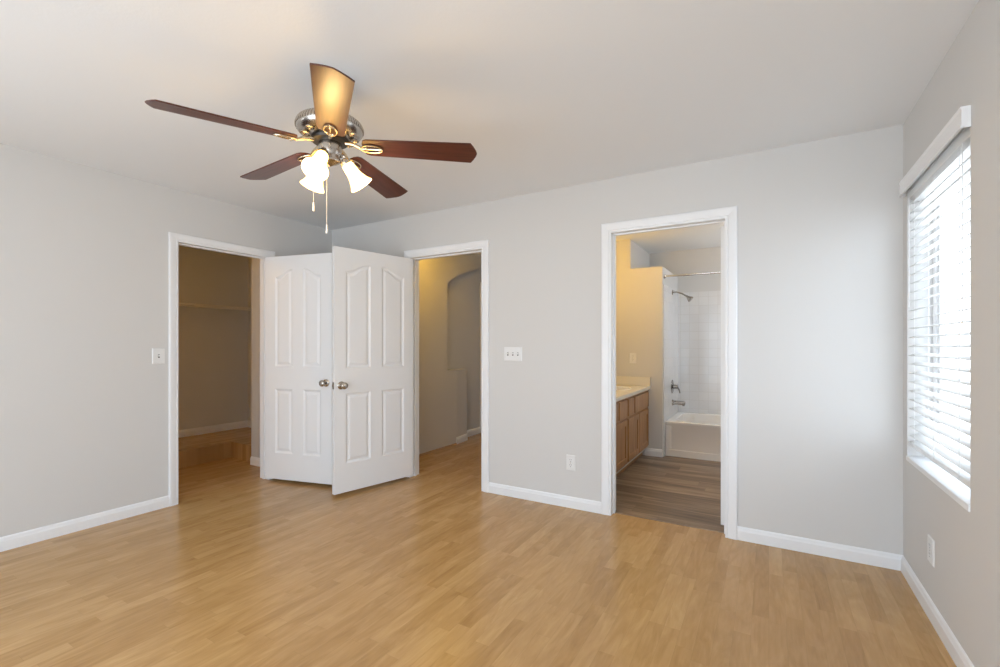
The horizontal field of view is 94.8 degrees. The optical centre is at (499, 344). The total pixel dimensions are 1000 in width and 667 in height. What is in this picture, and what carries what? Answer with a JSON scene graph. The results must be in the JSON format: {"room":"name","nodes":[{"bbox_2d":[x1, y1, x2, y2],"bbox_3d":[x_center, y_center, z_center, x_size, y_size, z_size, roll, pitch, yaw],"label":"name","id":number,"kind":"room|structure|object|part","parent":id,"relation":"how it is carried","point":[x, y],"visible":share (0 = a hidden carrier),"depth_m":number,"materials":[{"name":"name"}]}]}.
{"room":"empty bedroom","nodes":[
{"label":"empty bedroom","id":0,"kind":"room"},
{"bbox_2d":[0,143,331,536],"bbox_3d":[-2.974,0.013,2.888,0.120,2.440,4.585,0,0,30],"label":"wall","id":1,"kind":"structure","parent":0,"point":[84,250],"depth_m":3.09,"materials":[{"name":"white paint"}]},
{"bbox_2d":[0,495,168,551],"bbox_3d":[-3.302,1.192,2.195,0.013,0.084,3.059,0,0,30],"label":"baseboard","id":2,"kind":"structure","parent":1,"relation":"attached to","point":[24,538],"depth_m":3.06,"materials":[{"name":"white paint"}]},
{"bbox_2d":[152,348,164,363],"bbox_3d":[-2.562,0.084,3.457,0.018,0.118,0.085,0,0,30],"label":"light switch","id":3,"kind":"object","parent":1,"relation":"attached to","point":[158,354],"visible":1,"depth_m":3.46,"materials":[{"name":"white plastic"}]},
{"bbox_2d":[169,232,274,506],"bbox_3d":[-2.360,0.184,3.921,0.138,2.098,0.872,0,0,30],"label":"door frame","id":4,"kind":"structure","parent":1,"relation":"attached to","point":[174,238],"depth_m":3.56,"materials":[{"name":"white paint"}]},
{"bbox_2d":[265,253,331,484],"bbox_3d":[-1.788,0.204,4.090,0.734,2.002,0.175,0,0,17],"label":"door","id":5,"kind":"structure","parent":1,"relation":"in","point":[298,288],"depth_m":4.07,"materials":[{"name":"white paint"}]},
{"bbox_3d":[-1.516,0.329,3.952,0.066,0.066,0.070,0,0,17],"label":"knob","id":6,"kind":"part","parent":5,"relation":"part of","materials":[{"name":"silver metal"}]},
{"bbox_2d":[178,245,247,429],"bbox_3d":[-4.036,0.013,4.808,0.120,2.440,3.030,0,0,30],"label":"wall","id":7,"kind":"structure","parent":0,"point":[212,342],"depth_m":5.58,"materials":[{"name":"white paint"}]},
{"bbox_2d":[178,420,247,437],"bbox_3d":[-3.978,1.022,4.774,0.013,0.084,2.790,0,0,30],"label":"baseboard","id":8,"kind":"structure","parent":7,"relation":"attached to","point":[235,425],"depth_m":5.58,"materials":[{"name":"white paint"}]},
{"bbox_2d":[178,302,250,310],"bbox_3d":[-3.829,-0.440,4.692,0.348,0.050,2.762,0,0,30],"label":"wire shelf","id":9,"kind":"object","parent":7,"relation":"attached to","point":[196,305],"visible":0.33,"depth_m":5.36,"materials":[{"name":"beige"}]},
{"bbox_2d":[178,427,250,468],"bbox_3d":[-3.453,1.149,4.467,1.230,0.170,2.790,0,0,30],"label":"step","id":10,"kind":"structure","parent":0,"point":[234,443],"depth_m":4.97,"materials":[{"name":"laminate"}]},
{"bbox_2d":[248,257,250,420],"bbox_3d":[-2.719,0.013,5.723,1.230,2.440,0.120,0,0,30],"label":"wall","id":11,"kind":"structure","parent":0,"point":[249,258],"depth_m":5.96,"materials":[{"name":"white paint"}]},
{"bbox_2d":[251,257,259,457],"bbox_3d":[-2.133,0.013,4.976,0.535,2.440,0.820,0,0,30],"label":"wall","id":12,"kind":"structure","parent":0,"point":[255,263],"depth_m":4.72,"materials":[{"name":"white paint"}]},
{"bbox_2d":[250,456,259,466],"bbox_3d":[-2.344,1.192,4.617,0.535,0.084,0.013,0,0,30],"label":"baseboard","id":13,"kind":"structure","parent":12,"relation":"attached to","point":[255,461],"depth_m":4.71,"materials":[{"name":"white paint"}]},
{"bbox_2d":[419,254,480,453],"bbox_3d":[-0.110,0.013,6.611,0.140,2.440,4.495,0,0,30],"label":"wall","id":14,"kind":"structure","parent":0,"point":[433,273],"depth_m":5.42,"materials":[{"name":"white paint"}]},
{"bbox_2d":[419,443,456,455],"bbox_3d":[-0.860,1.225,5.173,0.016,0.017,1.255,0,0,30],"label":"trim","id":15,"kind":"structure","parent":14,"relation":"attached to","point":[454,443],"depth_m":5.38,"materials":[{"name":"brown wood"}]},
{"bbox_2d":[456,434,467,443],"bbox_3d":[-0.484,1.192,5.848,0.013,0.084,0.282,0,0,25],"label":"baseboard","id":16,"kind":"structure","parent":14,"relation":"attached to","point":[462,438],"depth_m":5.84,"materials":[{"name":"white paint"}]},
{"bbox_2d":[448,267,480,429],"bbox_3d":[0.052,0.013,7.145,0.120,2.440,3.410,0,0,30],"label":"wall","id":17,"kind":"structure","parent":0,"point":[464,289],"depth_m":6.21,"materials":[{"name":"white paint"}]},
{"bbox_2d":[467,427,480,436],"bbox_3d":[-0.398,1.192,6.244,0.013,0.084,0.480,0,0,30],"label":"baseboard","id":18,"kind":"structure","parent":17,"relation":"attached to","point":[474,431],"depth_m":6.31,"materials":[{"name":"white paint"}]},
{"bbox_2d":[480,282,480,427],"bbox_3d":[-0.048,0.176,6.838,0.018,2.115,0.900,0,0,30],"label":"door frame","id":19,"kind":"structure","parent":17,"relation":"attached to","point":[480,282],"depth_m":6.45,"materials":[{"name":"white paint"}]},
{"bbox_2d":[0,433,956,666],"bbox_3d":[-0.596,1.284,4.159,6.775,0.100,9.460,0,0,30],"label":"floor","id":20,"kind":"structure","parent":0,"point":[430,568],"depth_m":2.35,"materials":[{"name":"laminate"}]},
{"bbox_2d":[616,390,648,476],"bbox_3d":[0.990,0.863,4.530,0.568,0.742,1.702,0,0,30],"label":"vanity cabinet","id":21,"kind":"object","parent":20,"relation":"on","point":[632,412],"visible":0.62,"depth_m":4.48,"materials":[{"name":"brown wood"}]},
{"bbox_3d":[0.932,0.597,3.886,0.018,0.162,0.450,0,0,30],"label":"drawer","id":22,"kind":"part","parent":21,"relation":"part of","materials":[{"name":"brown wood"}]},
{"bbox_3d":[1.093,0.906,4.162,0.018,0.405,0.400,0,0,30],"label":"door","id":23,"kind":"part","parent":21,"relation":"part of","materials":[{"name":"brown wood"}]},
{"bbox_3d":[1.127,0.597,4.220,0.018,0.162,0.265,0,0,30],"label":"drawer","id":24,"kind":"part","parent":21,"relation":"part of","materials":[{"name":"brown wood"}]},
{"bbox_3d":[1.268,0.597,4.462,0.018,0.162,0.215,0,0,30],"label":"drawer","id":25,"kind":"part","parent":21,"relation":"part of","materials":[{"name":"brown wood"}]},
{"bbox_3d":[1.319,0.906,4.548,0.018,0.405,0.415,0,0,30],"label":"door","id":26,"kind":"part","parent":21,"relation":"part of","materials":[{"name":"brown wood"}]},
{"bbox_2d":[616,376,650,401],"bbox_3d":[0.989,0.476,4.516,0.580,0.240,1.736,0,0,30],"label":"countertop","id":27,"kind":"structure","parent":21,"relation":"on","point":[626,386],"depth_m":5.11,"materials":[{"name":"beige stone"}]},
{"bbox_2d":[616,386,632,389],"bbox_3d":[1.203,0.524,4.833,0.357,0.145,0.483,0,0,30],"label":"basin","id":28,"kind":"object","parent":27,"relation":"in","point":[617,387],"depth_m":5.00,"materials":[{"name":"white ceramic"}]},
{"bbox_3d":[1.488,0.597,4.838,0.018,0.162,0.595,0,0,30],"label":"drawer","id":29,"kind":"part","parent":21,"relation":"part of","materials":[{"name":"brown wood"}]},
{"bbox_3d":[1.535,0.906,4.918,0.018,0.405,0.410,0,0,30],"label":"door","id":30,"kind":"part","parent":21,"relation":"part of","materials":[{"name":"brown wood"}]},
{"bbox_2d":[615,512,723,532],"bbox_3d":[1.161,1.232,3.202,0.743,0.004,0.020,0,0,30],"label":"threshold","id":31,"kind":"object","parent":20,"relation":"on","point":[615,512],"visible":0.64,"depth_m":3.19,"materials":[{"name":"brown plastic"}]},
{"bbox_2d":[665,412,720,461],"bbox_3d":[2.707,1.041,5.128,1.492,0.385,0.866,0,0,30],"label":"bathtub","id":32,"kind":"object","parent":20,"relation":"on","point":[692,435],"visible":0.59,"depth_m":5.02,"materials":[{"name":"white ceramic"}]},
{"bbox_2d":[0,0,978,255],"bbox_3d":[-0.596,-1.256,4.159,6.775,0.100,9.460,0,0,30],"label":"ceiling","id":33,"kind":"structure","parent":0,"point":[546,94],"depth_m":2.13,"materials":[{"name":"white paint"}]},
{"bbox_2d":[145,63,476,233],"bbox_3d":[-0.811,-0.854,2.128,1.240,0.705,1.274,0,0,30],"label":"ceiling fan","id":34,"kind":"object","parent":33,"relation":"hanging from","point":[329,125],"visible":1,"depth_m":2.05,"materials":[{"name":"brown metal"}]},
{"bbox_3d":[-1.092,-0.895,1.839,0.521,0.034,0.140,-2,2,-39],"label":"blade","id":35,"kind":"part","parent":34,"relation":"part of","materials":[{"name":"brown wood"}]},
{"bbox_3d":[-1.117,-0.895,2.318,0.521,0.034,0.140,-2,-1,33],"label":"blade","id":36,"kind":"part","parent":34,"relation":"part of","materials":[{"name":"brown wood"}]},
{"bbox_3d":[-0.870,-0.783,2.165,0.132,0.139,0.112,0,0,30],"label":"lamp shade","id":37,"kind":"part","parent":34,"relation":"part of","materials":[{"name":"white glass"}]},
{"bbox_3d":[-0.778,-0.783,1.972,0.109,0.139,0.129,0,0,30],"label":"lamp shade","id":38,"kind":"part","parent":34,"relation":"part of","materials":[{"name":"white glass"}]},
{"bbox_3d":[-0.781,-0.799,1.994,0.045,0.070,0.058,0,0,30],"label":"bulb","id":39,"kind":"part","parent":34,"relation":"part of","materials":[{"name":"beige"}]},
{"bbox_3d":[-0.778,-0.847,2.030,0.052,0.060,0.062,0,0,30],"label":"light arm","id":40,"kind":"part","parent":34,"relation":"part of","materials":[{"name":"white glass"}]},
{"bbox_3d":[-0.628,-0.895,1.715,0.140,0.034,0.521,0,2,-21],"label":"blade","id":41,"kind":"part","parent":34,"relation":"part of","materials":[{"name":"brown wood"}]},
{"bbox_3d":[-0.712,-0.847,2.122,0.052,0.060,0.060,0,0,30],"label":"light arm","id":42,"kind":"part","parent":34,"relation":"part of","materials":[{"name":"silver metal"}]},
{"bbox_3d":[-0.658,-0.783,2.145,0.113,0.139,0.125,0,0,30],"label":"lamp shade","id":43,"kind":"part","parent":34,"relation":"part of","materials":[{"name":"white glass"}]},
{"bbox_3d":[-0.668,-0.895,2.490,0.140,0.034,0.521,0,-2,15],"label":"blade","id":44,"kind":"part","parent":34,"relation":"part of","materials":[{"name":"brown wood"}]},
{"bbox_3d":[-0.367,-0.895,2.117,0.521,0.034,0.140,2,0,-3],"label":"blade","id":45,"kind":"part","parent":34,"relation":"part of","materials":[{"name":"brown wood"}]},
{"bbox_2d":[332,125,902,554],"bbox_3d":[0.198,0.013,3.758,4.720,2.440,0.120,0,0,30],"label":"wall","id":46,"kind":"structure","parent":0,"point":[820,222],"depth_m":2.83,"materials":[{"name":"white paint"}]},
{"bbox_2d":[332,246,412,494],"bbox_3d":[-1.081,0.204,3.991,0.175,2.002,0.788,0,0,43],"label":"door","id":47,"kind":"structure","parent":46,"relation":"in","point":[372,293],"depth_m":3.94,"materials":[{"name":"white paint"}]},
{"bbox_3d":[-1.266,0.329,3.715,0.070,0.066,0.066,0,0,43],"label":"knob","id":48,"kind":"part","parent":47,"relation":"part of","materials":[{"name":"silver metal"}]},
{"bbox_2d":[404,240,488,492],"bbox_3d":[-0.467,0.176,4.137,0.930,2.115,0.138,0,0,30],"label":"door frame","id":49,"kind":"structure","parent":46,"relation":"attached to","point":[483,245],"depth_m":3.92,"materials":[{"name":"white paint"}]},
{"bbox_2d":[504,347,521,360],"bbox_3d":[0.102,0.073,3.735,0.165,0.114,0.018,0,0,30],"label":"light switch","id":50,"kind":"object","parent":46,"relation":"attached to","point":[510,353],"visible":1,"depth_m":3.73,"materials":[{"name":"white plastic"}]},
{"bbox_2d":[488,482,600,513],"bbox_3d":[0.325,1.192,3.608,0.970,0.084,0.013,0,0,30],"label":"baseboard","id":51,"kind":"structure","parent":46,"relation":"attached to","point":[593,506],"depth_m":3.58,"materials":[{"name":"white paint"}]},
{"bbox_2d":[566,454,574,470],"bbox_3d":[0.536,0.893,3.487,0.072,0.118,0.008,0,0,30],"label":"wall outlet","id":52,"kind":"object","parent":46,"relation":"attached to","point":[570,459],"visible":1,"depth_m":3.48,"materials":[{"name":"white plastic"}]},
{"bbox_2d":[601,206,736,539],"bbox_3d":[1.153,0.176,3.190,0.883,2.115,0.138,0,0,30],"label":"door frame","id":53,"kind":"structure","parent":46,"relation":"attached to","point":[729,214],"depth_m":3.13,"materials":[{"name":"white paint"}]},
{"bbox_2d":[721,226,723,524],"bbox_3d":[1.710,0.204,3.370,0.175,2.002,0.742,0,0,36],"label":"door jamb","id":54,"kind":"structure","parent":46,"relation":"in","point":[722,227],"depth_m":3.08,"materials":[{"name":"white paint"}]},
{"bbox_2d":[737,526,902,570],"bbox_3d":[1.854,1.192,2.714,0.807,0.084,0.013,0,0,30],"label":"baseboard","id":55,"kind":"structure","parent":46,"relation":"attached to","point":[795,543],"depth_m":2.69,"materials":[{"name":"white paint"}]},
{"bbox_2d":[616,239,677,456],"bbox_3d":[1.755,0.013,5.709,0.710,2.440,1.090,0,0,30],"label":"wall","id":56,"kind":"structure","parent":0,"point":[639,286],"depth_m":5.18,"materials":[{"name":"white paint"}]},
{"bbox_2d":[629,353,635,362],"bbox_3d":[1.507,0.148,5.219,0.076,0.118,0.008,0,0,30],"label":"wall outlet","id":57,"kind":"object","parent":56,"relation":"attached to","point":[632,356],"visible":1,"depth_m":5.22,"materials":[{"name":"white plastic"}]},
{"bbox_2d":[645,448,661,456],"bbox_3d":[1.702,1.192,5.102,0.190,0.084,0.013,0,0,30],"label":"baseboard","id":58,"kind":"structure","parent":56,"relation":"attached to","point":[649,451],"depth_m":5.10,"materials":[{"name":"white paint"}]},
{"bbox_2d":[663,285,677,456],"bbox_3d":[2.041,0.283,5.483,0.012,1.900,0.928,0,0,30],"label":"tiled wall","id":59,"kind":"structure","parent":56,"relation":"attached to","point":[670,302],"depth_m":5.36,"materials":[{"name":"white tile"}]},
{"bbox_2d":[671,380,679,393],"bbox_3d":[2.104,0.498,5.488,0.092,0.170,0.170,0,0,30],"label":"shower valve","id":60,"kind":"object","parent":59,"relation":"attached to","point":[673,386],"visible":1,"depth_m":5.47,"materials":[{"name":"grey metal"}]},
{"bbox_2d":[672,400,684,405],"bbox_3d":[2.128,0.689,5.474,0.147,0.072,0.071,0,0,30],"label":"tub spout","id":61,"kind":"object","parent":59,"relation":"attached to","point":[674,402],"visible":1,"depth_m":5.46,"materials":[{"name":"grey metal"}]},
{"bbox_2d":[672,290,692,301],"bbox_3d":[2.165,-0.582,5.452,0.233,0.153,0.075,0,0,30],"label":"shower fixture","id":62,"kind":"object","parent":59,"relation":"attached to","point":[689,298],"visible":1,"depth_m":5.42,"materials":[{"name":"grey metal"}]},
{"bbox_2d":[650,247,720,292],"bbox_3d":[2.812,0.013,5.654,1.870,2.440,0.120,0,0,30],"label":"wall","id":63,"kind":"structure","parent":0,"point":[704,259],"depth_m":5.80,"materials":[{"name":"white paint"}]},
{"bbox_2d":[678,291,720,413],"bbox_3d":[2.929,0.103,5.508,1.520,1.540,0.012,0,0,30],"label":"tiled wall","id":64,"kind":"structure","parent":63,"relation":"attached to","point":[699,319],"depth_m":5.75,"materials":[{"name":"white tile"}]},
{"bbox_2d":[903,0,999,666],"bbox_3d":[1.140,0.013,0.553,0.140,2.440,4.705,0,0,30],"label":"wall","id":65,"kind":"structure","parent":0,"point":[963,585],"depth_m":1.67,"materials":[{"name":"white paint"}]},
{"bbox_2d":[927,534,934,567],"bbox_3d":[1.946,0.928,2.079,0.008,0.118,0.085,0,0,30],"label":"wall outlet","id":66,"kind":"object","parent":65,"relation":"attached to","point":[930,542],"visible":1,"depth_m":2.07,"materials":[{"name":"white plastic"}]},
{"bbox_2d":[901,556,974,666],"bbox_3d":[1.043,1.192,0.540,0.013,0.084,4.585,0,0,30],"label":"baseboard","id":67,"kind":"structure","parent":65,"relation":"attached to","point":[957,653],"depth_m":1.98,"materials":[{"name":"white paint"}]},
{"bbox_2d":[906,455,969,511],"bbox_3d":[1.980,0.599,2.037,0.106,0.026,0.885,0,0,30],"label":"window sill","id":68,"kind":"structure","parent":65,"relation":"attached to","point":[958,491],"depth_m":2.00,"materials":[{"name":"white paint"}]},
{"bbox_2d":[933,156,969,436],"bbox_3d":[2.043,-0.107,2.000,0.040,1.438,0.885,0,0,30],"label":"window","id":69,"kind":"structure","parent":65,"relation":"in","point":[941,308],"depth_m":2.33,"materials":[{"name":"white plastic"}]},
{"bbox_2d":[899,105,970,487],"bbox_3d":[1.955,-0.171,2.058,0.088,1.401,0.921,0,0,30],"label":"window blind","id":70,"kind":"object","parent":69,"relation":"attached to","point":[949,455],"visible":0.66,"depth_m":1.99,"materials":[{"name":"white plastic"}]},
{"bbox_3d":[2.125,-0.120,2.319,0.056,1.274,0.002,0,0,30],"label":"ladder cord","id":71,"kind":"part","parent":70,"relation":"part of","materials":[{"name":"white fabric"}]},
{"bbox_3d":[1.965,0.517,2.045,0.052,0.024,0.873,0,0,30],"label":"rail","id":72,"kind":"part","parent":70,"relation":"part of","materials":[{"name":"white plastic"}]},
{"bbox_3d":[1.965,-0.120,2.045,0.056,1.274,0.002,0,0,30],"label":"ladder cord","id":73,"kind":"part","parent":70,"relation":"part of","materials":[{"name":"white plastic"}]},
{"bbox_3d":[1.806,-0.120,1.772,0.056,1.274,0.002,0,0,30],"label":"ladder cord","id":74,"kind":"part","parent":70,"relation":"part of","materials":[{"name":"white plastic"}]},
{"bbox_3d":[1.746,-0.406,1.737,0.003,0.720,0.003,0,0,30],"label":"lift cord","id":75,"kind":"part","parent":70,"relation":"part of","materials":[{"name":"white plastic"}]},
{"bbox_3d":[2.962,0.014,3.924,0.135,2.440,2.955,0,0,30],"label":"wall","id":76,"kind":"structure","parent":0,"visible":0},
{"bbox_2d":[664,271,720,278],"bbox_3d":[2.488,-0.766,4.754,1.520,0.056,0.056,0,0,30],"label":"shower curtain rod","id":77,"kind":"object","parent":76,"relation":"attached to","point":[715,272],"visible":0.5,"depth_m":4.98,"materials":[{"name":"silver metal"}]}
]}

